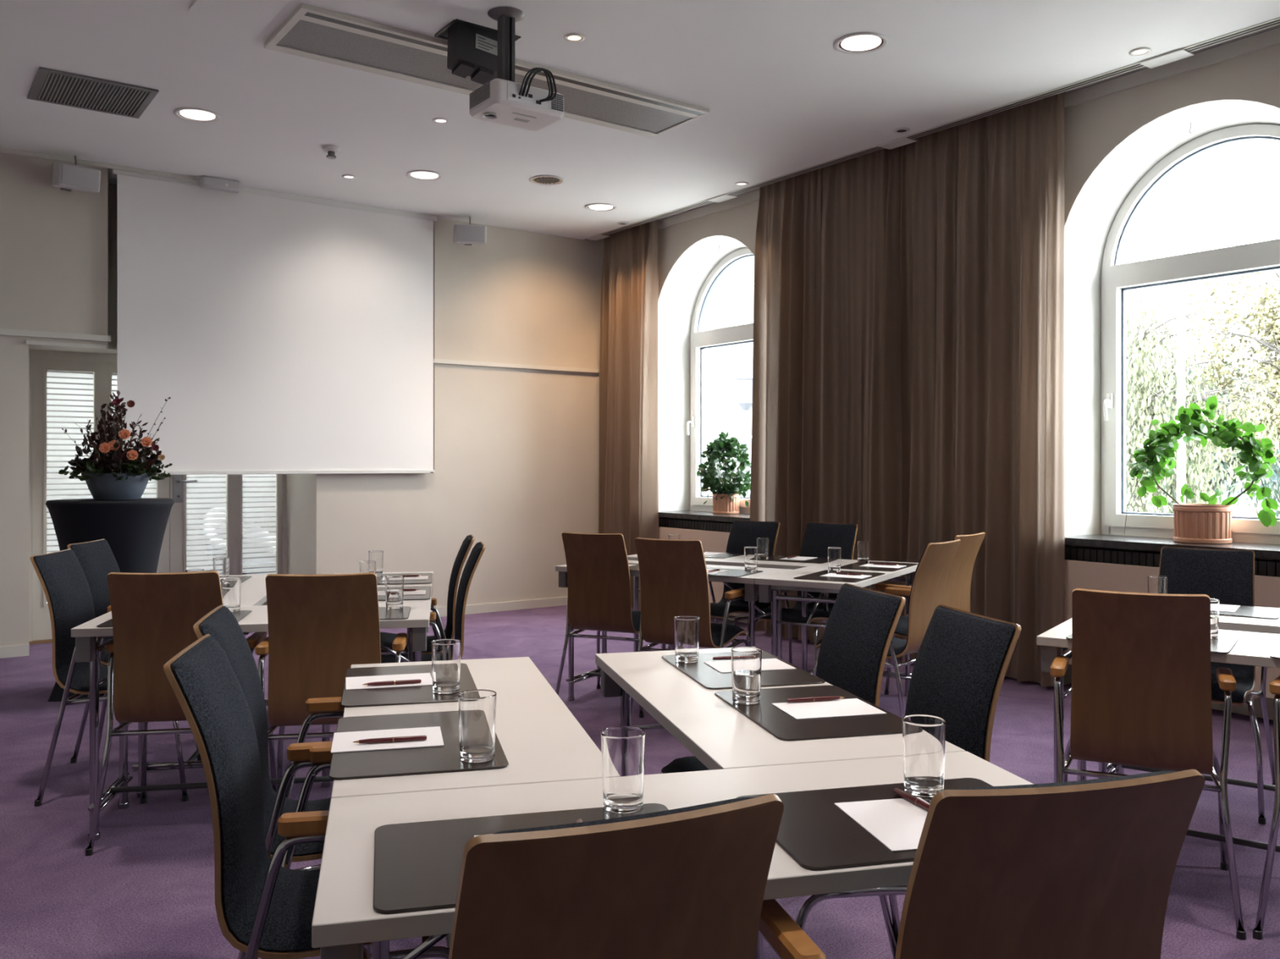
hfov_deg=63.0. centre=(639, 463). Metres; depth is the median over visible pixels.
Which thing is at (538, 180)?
ceiling speaker
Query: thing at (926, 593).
armchair
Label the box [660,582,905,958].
armchair
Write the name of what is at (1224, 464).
street tree
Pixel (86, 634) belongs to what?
folding table
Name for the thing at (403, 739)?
ballpoint pen
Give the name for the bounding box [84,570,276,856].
armchair
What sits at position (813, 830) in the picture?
desk pad
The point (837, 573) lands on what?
ballpoint pen
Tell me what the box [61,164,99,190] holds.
grille
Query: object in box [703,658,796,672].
paper
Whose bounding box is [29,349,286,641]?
trim
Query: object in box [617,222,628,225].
recessed light
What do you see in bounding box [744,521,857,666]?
armchair
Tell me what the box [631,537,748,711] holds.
armchair
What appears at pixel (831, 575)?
paper
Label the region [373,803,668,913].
desk pad
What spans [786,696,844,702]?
ballpoint pen
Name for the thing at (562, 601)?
baseboard
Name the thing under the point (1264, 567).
radiator
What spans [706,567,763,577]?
desk pad
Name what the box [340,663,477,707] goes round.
desk pad
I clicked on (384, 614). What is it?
desk pad
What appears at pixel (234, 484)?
door
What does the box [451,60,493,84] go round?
socket
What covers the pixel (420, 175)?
recessed light
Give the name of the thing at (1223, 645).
desk pad
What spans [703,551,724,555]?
paper
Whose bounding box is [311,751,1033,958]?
folding table
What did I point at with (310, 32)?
ceiling vent
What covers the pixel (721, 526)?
radiator
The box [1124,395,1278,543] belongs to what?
potted plant
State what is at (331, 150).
smoke detector
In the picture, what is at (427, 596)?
desk pad
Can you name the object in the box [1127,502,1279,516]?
lawn
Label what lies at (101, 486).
bowl
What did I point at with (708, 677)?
desk pad
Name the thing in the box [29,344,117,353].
trim
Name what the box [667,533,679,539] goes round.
water glass
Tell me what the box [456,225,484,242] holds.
grille
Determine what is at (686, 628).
water glass
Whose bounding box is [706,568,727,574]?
paper
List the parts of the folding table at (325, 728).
leg, leg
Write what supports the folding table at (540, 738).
on the floor
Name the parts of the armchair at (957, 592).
leg, armrest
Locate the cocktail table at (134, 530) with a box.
[45,497,174,702]
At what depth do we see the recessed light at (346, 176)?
7.45 m
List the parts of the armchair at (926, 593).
leg, leg, armrest, leg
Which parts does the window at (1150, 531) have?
handle, sill, sash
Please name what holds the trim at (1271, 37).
attached to the wall at (1093, 128)
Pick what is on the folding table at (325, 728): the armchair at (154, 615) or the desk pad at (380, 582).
the desk pad at (380, 582)
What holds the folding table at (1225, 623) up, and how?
on the floor
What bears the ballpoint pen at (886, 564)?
on the paper at (865, 565)
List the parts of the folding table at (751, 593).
leg, leg, leg, leg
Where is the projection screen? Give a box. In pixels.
[111,168,436,475]
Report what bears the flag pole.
on the ground
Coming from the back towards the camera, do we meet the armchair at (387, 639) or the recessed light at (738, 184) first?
the recessed light at (738, 184)
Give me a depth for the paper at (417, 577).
4.95 m
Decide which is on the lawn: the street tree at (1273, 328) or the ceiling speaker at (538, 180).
the street tree at (1273, 328)
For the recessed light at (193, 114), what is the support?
in the ceiling at (771, 77)
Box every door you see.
[31,358,169,640]
[169,474,282,605]
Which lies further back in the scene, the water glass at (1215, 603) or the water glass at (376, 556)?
the water glass at (376, 556)
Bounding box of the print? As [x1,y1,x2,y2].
[477,36,497,50]
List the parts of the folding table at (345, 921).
leg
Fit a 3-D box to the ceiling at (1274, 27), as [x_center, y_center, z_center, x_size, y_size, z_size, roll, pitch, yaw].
[3.829,-2.200,3.863,0.200,0.200,14.330,0,0,-36]
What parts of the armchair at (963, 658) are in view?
leg, leg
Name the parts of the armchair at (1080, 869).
leg, armrest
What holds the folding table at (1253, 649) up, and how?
on the floor
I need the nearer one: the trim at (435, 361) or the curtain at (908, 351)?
the curtain at (908, 351)
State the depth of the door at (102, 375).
7.53 m
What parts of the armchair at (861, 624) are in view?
leg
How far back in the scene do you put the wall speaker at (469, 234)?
8.56 m
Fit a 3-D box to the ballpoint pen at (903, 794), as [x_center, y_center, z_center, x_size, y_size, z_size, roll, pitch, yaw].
[0.444,0.539,1.654,0.011,0.011,0.140,0,0,-20]
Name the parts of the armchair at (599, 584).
leg, leg, leg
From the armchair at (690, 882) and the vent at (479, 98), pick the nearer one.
the armchair at (690, 882)
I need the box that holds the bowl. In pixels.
[84,472,150,500]
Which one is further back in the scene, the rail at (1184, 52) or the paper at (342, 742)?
the rail at (1184, 52)
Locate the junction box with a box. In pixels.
[434,18,520,84]
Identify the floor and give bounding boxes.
[0,604,1279,958]
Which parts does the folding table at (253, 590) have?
leg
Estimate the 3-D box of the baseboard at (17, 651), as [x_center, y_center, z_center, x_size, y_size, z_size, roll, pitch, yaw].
[-5.450,1.242,5.954,3.410,0.075,0.016,0,0,-36]
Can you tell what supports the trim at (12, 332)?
attached to the wall at (517, 450)
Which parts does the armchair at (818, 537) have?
leg, leg, leg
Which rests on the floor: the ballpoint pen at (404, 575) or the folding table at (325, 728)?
the folding table at (325, 728)
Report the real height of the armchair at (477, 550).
0.929 m
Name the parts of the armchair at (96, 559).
leg, armrest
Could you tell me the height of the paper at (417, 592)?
0.002 m
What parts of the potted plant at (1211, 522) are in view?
ribbed pot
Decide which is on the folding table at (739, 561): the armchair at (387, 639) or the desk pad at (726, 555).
the desk pad at (726, 555)
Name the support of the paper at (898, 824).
on the desk pad at (813, 830)
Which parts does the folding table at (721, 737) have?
leg, leg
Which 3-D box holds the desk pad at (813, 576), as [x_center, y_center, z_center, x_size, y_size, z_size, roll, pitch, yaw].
[0.975,0.548,5.084,0.315,0.004,0.450,0,0,31]
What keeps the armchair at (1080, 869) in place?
on the floor
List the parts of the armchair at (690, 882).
armrest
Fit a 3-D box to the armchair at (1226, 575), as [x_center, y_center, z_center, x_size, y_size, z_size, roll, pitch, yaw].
[2.185,0.816,4.091,0.518,0.929,0.615,0,0,35]
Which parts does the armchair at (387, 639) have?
leg, leg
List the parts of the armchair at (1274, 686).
armrest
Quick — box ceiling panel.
[189,0,288,29]
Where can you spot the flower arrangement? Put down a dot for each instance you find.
(117, 474)
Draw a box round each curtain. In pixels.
[598,219,658,611]
[746,91,1064,687]
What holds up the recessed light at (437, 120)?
in the ceiling at (771, 77)
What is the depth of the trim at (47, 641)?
7.43 m
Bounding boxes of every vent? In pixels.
[26,66,158,118]
[263,3,709,137]
[469,81,489,109]
[551,93,563,111]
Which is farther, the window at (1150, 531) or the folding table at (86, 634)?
the window at (1150, 531)
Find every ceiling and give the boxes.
[0,0,1279,239]
[649,24,1279,222]
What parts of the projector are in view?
ceiling plate, connector panel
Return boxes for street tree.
[1126,280,1279,515]
[1127,332,1279,517]
[1161,234,1279,464]
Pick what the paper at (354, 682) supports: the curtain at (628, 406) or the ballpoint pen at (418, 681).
the ballpoint pen at (418, 681)
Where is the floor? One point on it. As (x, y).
(145, 890)
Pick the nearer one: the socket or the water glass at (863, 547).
the socket
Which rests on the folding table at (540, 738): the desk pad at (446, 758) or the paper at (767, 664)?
the desk pad at (446, 758)
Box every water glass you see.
[185,568,204,572]
[213,556,229,585]
[221,577,241,612]
[359,560,376,573]
[368,551,383,576]
[384,575,404,608]
[431,639,461,693]
[457,689,496,762]
[600,726,644,813]
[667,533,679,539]
[674,616,699,662]
[731,646,761,704]
[743,546,757,571]
[756,537,768,559]
[827,546,841,572]
[856,541,870,563]
[902,714,946,797]
[1147,575,1168,594]
[1209,598,1219,639]
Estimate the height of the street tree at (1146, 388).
6.504 m
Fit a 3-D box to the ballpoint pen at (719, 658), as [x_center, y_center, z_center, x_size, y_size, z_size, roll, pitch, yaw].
[0.270,0.539,2.897,0.140,0.011,0.011,0,0,-12]
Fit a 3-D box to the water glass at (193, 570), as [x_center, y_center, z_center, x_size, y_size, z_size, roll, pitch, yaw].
[-1.779,0.485,4.172,0.070,0.120,0.070,0,0,-36]
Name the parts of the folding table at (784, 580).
leg, rail, rail, leg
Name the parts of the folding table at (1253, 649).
leg, rail, leg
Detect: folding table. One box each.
[71,601,431,840]
[132,573,293,797]
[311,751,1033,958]
[320,571,433,787]
[331,657,602,958]
[555,560,791,701]
[595,646,964,958]
[627,554,829,674]
[755,559,918,696]
[1036,617,1279,853]
[1098,615,1279,791]
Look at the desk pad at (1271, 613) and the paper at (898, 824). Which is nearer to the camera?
the paper at (898, 824)
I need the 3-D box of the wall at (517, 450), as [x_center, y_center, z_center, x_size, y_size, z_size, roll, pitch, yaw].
[-3.623,-0.435,7.853,8.600,3.430,0.900,0,0,-36]
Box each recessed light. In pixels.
[173,106,221,122]
[342,174,356,178]
[406,169,442,180]
[432,117,449,124]
[564,32,585,42]
[585,203,617,211]
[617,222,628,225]
[734,182,748,186]
[834,31,888,53]
[893,127,910,133]
[1128,47,1151,56]
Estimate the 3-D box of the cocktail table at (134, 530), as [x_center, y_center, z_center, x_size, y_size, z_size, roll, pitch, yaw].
[-2.986,0.743,5.899,0.650,1.075,0.650,0,0,-19]
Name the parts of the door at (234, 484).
lock plate, handle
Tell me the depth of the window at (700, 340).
9.18 m
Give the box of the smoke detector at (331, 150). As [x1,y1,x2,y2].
[322,145,340,159]
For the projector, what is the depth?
4.71 m
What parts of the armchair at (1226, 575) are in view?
leg, leg, leg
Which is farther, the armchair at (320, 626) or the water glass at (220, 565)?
the water glass at (220, 565)
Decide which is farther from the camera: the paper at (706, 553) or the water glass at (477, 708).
the paper at (706, 553)
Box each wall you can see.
[0,152,604,646]
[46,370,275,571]
[657,44,1279,719]
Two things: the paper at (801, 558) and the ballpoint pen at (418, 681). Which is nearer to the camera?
the ballpoint pen at (418, 681)
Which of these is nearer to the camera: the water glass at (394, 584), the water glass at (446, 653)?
the water glass at (446, 653)
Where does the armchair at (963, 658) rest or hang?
on the floor
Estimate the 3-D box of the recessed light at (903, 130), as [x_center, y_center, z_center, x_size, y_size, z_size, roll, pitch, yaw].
[1.608,-2.046,6.417,0.100,0.007,0.100,0,0,-36]
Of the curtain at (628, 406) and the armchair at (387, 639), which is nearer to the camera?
the armchair at (387, 639)
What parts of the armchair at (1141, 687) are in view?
leg, armrest, leg, leg, armrest, leg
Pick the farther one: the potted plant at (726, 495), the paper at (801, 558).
the potted plant at (726, 495)
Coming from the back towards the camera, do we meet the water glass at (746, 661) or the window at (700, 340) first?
the window at (700, 340)
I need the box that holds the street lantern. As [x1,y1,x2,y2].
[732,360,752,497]
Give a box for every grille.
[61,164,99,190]
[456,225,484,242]
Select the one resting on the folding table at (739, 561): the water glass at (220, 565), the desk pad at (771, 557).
the desk pad at (771, 557)
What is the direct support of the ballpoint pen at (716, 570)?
on the paper at (720, 571)
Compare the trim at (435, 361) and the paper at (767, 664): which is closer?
the paper at (767, 664)
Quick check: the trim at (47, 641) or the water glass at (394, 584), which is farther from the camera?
the trim at (47, 641)
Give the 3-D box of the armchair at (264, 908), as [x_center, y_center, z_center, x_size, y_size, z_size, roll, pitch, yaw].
[-0.575,0.816,2.051,0.615,0.929,0.518,0,0,-11]
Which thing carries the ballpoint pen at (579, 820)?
on the paper
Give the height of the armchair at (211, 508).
0.920 m
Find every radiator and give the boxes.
[658,518,732,532]
[1064,546,1279,577]
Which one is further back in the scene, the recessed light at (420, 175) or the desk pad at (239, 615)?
the recessed light at (420, 175)
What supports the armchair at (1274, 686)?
on the floor
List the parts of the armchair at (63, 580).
leg, leg, leg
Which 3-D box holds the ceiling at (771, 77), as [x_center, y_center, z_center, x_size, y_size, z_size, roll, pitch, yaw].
[0.392,-2.175,1.728,7.870,0.250,14.930,0,0,-36]
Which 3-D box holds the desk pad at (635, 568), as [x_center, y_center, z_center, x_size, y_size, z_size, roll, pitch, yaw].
[-0.112,0.548,5.571,0.450,0.004,0.315,0,0,31]
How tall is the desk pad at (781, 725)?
0.004 m
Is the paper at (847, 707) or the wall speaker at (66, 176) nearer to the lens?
the paper at (847, 707)
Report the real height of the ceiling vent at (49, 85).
0.011 m
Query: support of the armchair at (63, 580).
on the floor
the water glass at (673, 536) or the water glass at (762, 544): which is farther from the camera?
the water glass at (673, 536)
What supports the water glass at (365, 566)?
on the desk pad at (427, 596)
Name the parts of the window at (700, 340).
handle, sill, frame, sash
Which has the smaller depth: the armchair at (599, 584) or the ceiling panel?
the ceiling panel
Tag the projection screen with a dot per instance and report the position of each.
(283, 333)
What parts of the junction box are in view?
hatch frame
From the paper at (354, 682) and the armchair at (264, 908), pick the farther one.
the paper at (354, 682)
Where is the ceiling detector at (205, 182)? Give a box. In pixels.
[199,175,240,193]
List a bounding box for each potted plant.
[696,431,751,514]
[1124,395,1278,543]
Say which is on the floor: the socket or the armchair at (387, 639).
the armchair at (387, 639)
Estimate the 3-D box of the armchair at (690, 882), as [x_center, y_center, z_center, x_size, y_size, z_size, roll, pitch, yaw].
[-0.119,0.816,1.315,0.518,0.929,0.615,0,0,-23]
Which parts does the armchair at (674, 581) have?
leg, leg, leg, armrest, leg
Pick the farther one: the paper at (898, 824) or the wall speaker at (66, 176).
the wall speaker at (66, 176)
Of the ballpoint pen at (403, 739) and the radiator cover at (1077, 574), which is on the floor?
the radiator cover at (1077, 574)
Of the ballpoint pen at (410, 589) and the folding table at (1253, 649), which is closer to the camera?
the folding table at (1253, 649)
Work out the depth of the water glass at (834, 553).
5.25 m
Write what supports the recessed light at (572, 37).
in the ceiling at (771, 77)
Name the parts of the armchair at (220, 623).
leg, leg, armrest, leg, armrest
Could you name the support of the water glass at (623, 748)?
on the desk pad at (417, 865)
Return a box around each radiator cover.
[658,526,729,603]
[1040,560,1279,698]
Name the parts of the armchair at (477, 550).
armrest, armrest, leg, leg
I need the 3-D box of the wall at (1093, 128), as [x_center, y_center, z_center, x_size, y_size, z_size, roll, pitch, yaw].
[3.899,-0.510,4.471,0.630,3.580,15.230,0,0,-36]
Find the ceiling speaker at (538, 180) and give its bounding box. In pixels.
[528,175,564,185]
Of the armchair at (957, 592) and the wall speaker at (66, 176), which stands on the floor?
the armchair at (957, 592)
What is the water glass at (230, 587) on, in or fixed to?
on the desk pad at (239, 615)
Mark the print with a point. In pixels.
(484, 43)
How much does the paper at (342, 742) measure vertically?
0.002 m
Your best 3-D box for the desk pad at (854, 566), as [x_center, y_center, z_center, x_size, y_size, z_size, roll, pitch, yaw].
[1.268,0.548,5.573,0.315,0.004,0.450,0,0,31]
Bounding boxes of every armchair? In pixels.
[30,548,188,806]
[66,538,201,763]
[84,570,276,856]
[163,634,449,958]
[193,604,344,958]
[203,507,275,574]
[255,572,408,794]
[363,794,783,958]
[379,534,475,653]
[380,541,485,663]
[555,532,672,718]
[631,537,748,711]
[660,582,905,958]
[667,520,782,659]
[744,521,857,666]
[758,769,1204,958]
[795,604,1021,942]
[812,539,960,718]
[875,532,985,694]
[1050,588,1246,940]
[1115,546,1275,824]
[1252,675,1279,940]
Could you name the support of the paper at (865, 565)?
on the desk pad at (854, 566)
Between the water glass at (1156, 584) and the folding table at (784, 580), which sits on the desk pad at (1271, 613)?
the water glass at (1156, 584)
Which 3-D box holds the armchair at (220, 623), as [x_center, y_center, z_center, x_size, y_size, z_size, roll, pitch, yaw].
[-0.721,0.816,2.506,0.615,0.929,0.518,0,0,-13]
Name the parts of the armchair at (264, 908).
leg, leg, armrest, armrest, leg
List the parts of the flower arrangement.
red flower, rust flower, red flower, cream flower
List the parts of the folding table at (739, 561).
leg, leg, leg, leg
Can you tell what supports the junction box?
attached to the ceiling at (771, 77)
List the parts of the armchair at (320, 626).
armrest, leg, leg, leg, armrest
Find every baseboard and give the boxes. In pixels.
[0,644,29,658]
[431,596,567,617]
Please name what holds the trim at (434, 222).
attached to the wall at (517, 450)
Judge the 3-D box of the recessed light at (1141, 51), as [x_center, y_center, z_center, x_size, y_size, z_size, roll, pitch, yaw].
[2.485,-2.046,5.189,0.100,0.007,0.100,0,0,-36]
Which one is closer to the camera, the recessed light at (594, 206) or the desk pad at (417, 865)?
the desk pad at (417, 865)
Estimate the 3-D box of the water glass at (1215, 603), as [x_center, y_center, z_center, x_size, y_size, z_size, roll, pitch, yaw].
[1.779,0.485,3.276,0.070,0.120,0.070,0,0,-36]
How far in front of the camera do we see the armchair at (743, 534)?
6.33 m
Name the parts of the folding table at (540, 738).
leg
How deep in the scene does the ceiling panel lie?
4.69 m
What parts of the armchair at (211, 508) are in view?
seat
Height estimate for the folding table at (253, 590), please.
0.730 m
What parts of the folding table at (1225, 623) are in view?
leg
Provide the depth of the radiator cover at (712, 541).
8.41 m
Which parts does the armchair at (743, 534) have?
leg, leg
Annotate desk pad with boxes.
[96,610,251,627]
[229,576,252,583]
[328,711,508,780]
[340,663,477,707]
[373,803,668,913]
[376,573,432,585]
[377,586,431,600]
[378,606,410,620]
[628,563,639,571]
[661,651,825,689]
[704,552,744,558]
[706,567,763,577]
[714,685,902,741]
[736,777,993,870]
[757,555,827,564]
[793,569,884,582]
[840,561,917,571]
[1065,634,1239,653]
[1218,604,1279,619]
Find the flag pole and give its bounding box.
[1177,297,1185,503]
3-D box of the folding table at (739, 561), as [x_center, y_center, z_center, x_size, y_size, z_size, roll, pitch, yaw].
[0.521,0.915,6.096,1.168,0.730,0.488,0,0,31]
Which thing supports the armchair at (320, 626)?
on the floor
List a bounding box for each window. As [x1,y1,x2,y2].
[657,247,754,522]
[1064,124,1279,559]
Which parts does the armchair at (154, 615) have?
leg, armrest, leg, armrest, leg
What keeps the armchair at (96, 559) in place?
on the floor
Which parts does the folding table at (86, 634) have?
leg, rail, leg, leg, leg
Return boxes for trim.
[0,328,111,348]
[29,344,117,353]
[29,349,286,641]
[29,639,52,644]
[433,358,599,373]
[434,222,435,470]
[657,27,1279,230]
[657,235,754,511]
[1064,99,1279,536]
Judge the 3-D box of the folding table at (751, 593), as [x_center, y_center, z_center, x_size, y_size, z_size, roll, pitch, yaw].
[0.172,0.915,5.513,1.168,0.730,0.488,0,0,31]
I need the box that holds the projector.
[469,6,564,130]
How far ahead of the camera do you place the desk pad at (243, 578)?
5.00 m
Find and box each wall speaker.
[52,155,100,193]
[453,216,486,245]
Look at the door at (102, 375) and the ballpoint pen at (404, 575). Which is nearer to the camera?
the ballpoint pen at (404, 575)
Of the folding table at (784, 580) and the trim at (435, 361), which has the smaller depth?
the folding table at (784, 580)
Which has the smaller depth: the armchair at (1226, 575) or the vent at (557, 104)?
the armchair at (1226, 575)
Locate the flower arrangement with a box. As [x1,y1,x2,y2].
[57,390,173,500]
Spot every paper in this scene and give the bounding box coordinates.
[330,726,444,753]
[346,672,432,690]
[377,590,426,595]
[382,576,427,580]
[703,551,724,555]
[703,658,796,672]
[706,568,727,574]
[771,698,886,719]
[781,556,816,560]
[820,573,871,578]
[834,797,929,852]
[858,564,906,568]
[1219,604,1239,612]
[1269,641,1279,658]
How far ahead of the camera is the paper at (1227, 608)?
3.92 m
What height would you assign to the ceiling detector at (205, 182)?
0.075 m
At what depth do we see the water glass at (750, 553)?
5.29 m
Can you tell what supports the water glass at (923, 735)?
on the desk pad at (813, 830)
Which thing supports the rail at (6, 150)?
attached to the ceiling at (771, 77)
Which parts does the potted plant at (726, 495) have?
ribbed pot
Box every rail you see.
[0,146,196,182]
[582,17,1279,240]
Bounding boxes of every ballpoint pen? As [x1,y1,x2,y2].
[352,735,426,743]
[362,679,421,685]
[402,574,422,577]
[403,588,418,591]
[576,818,582,822]
[706,568,719,572]
[712,656,731,660]
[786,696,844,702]
[835,572,862,575]
[873,563,897,565]
[893,787,929,810]
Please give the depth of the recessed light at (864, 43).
5.08 m

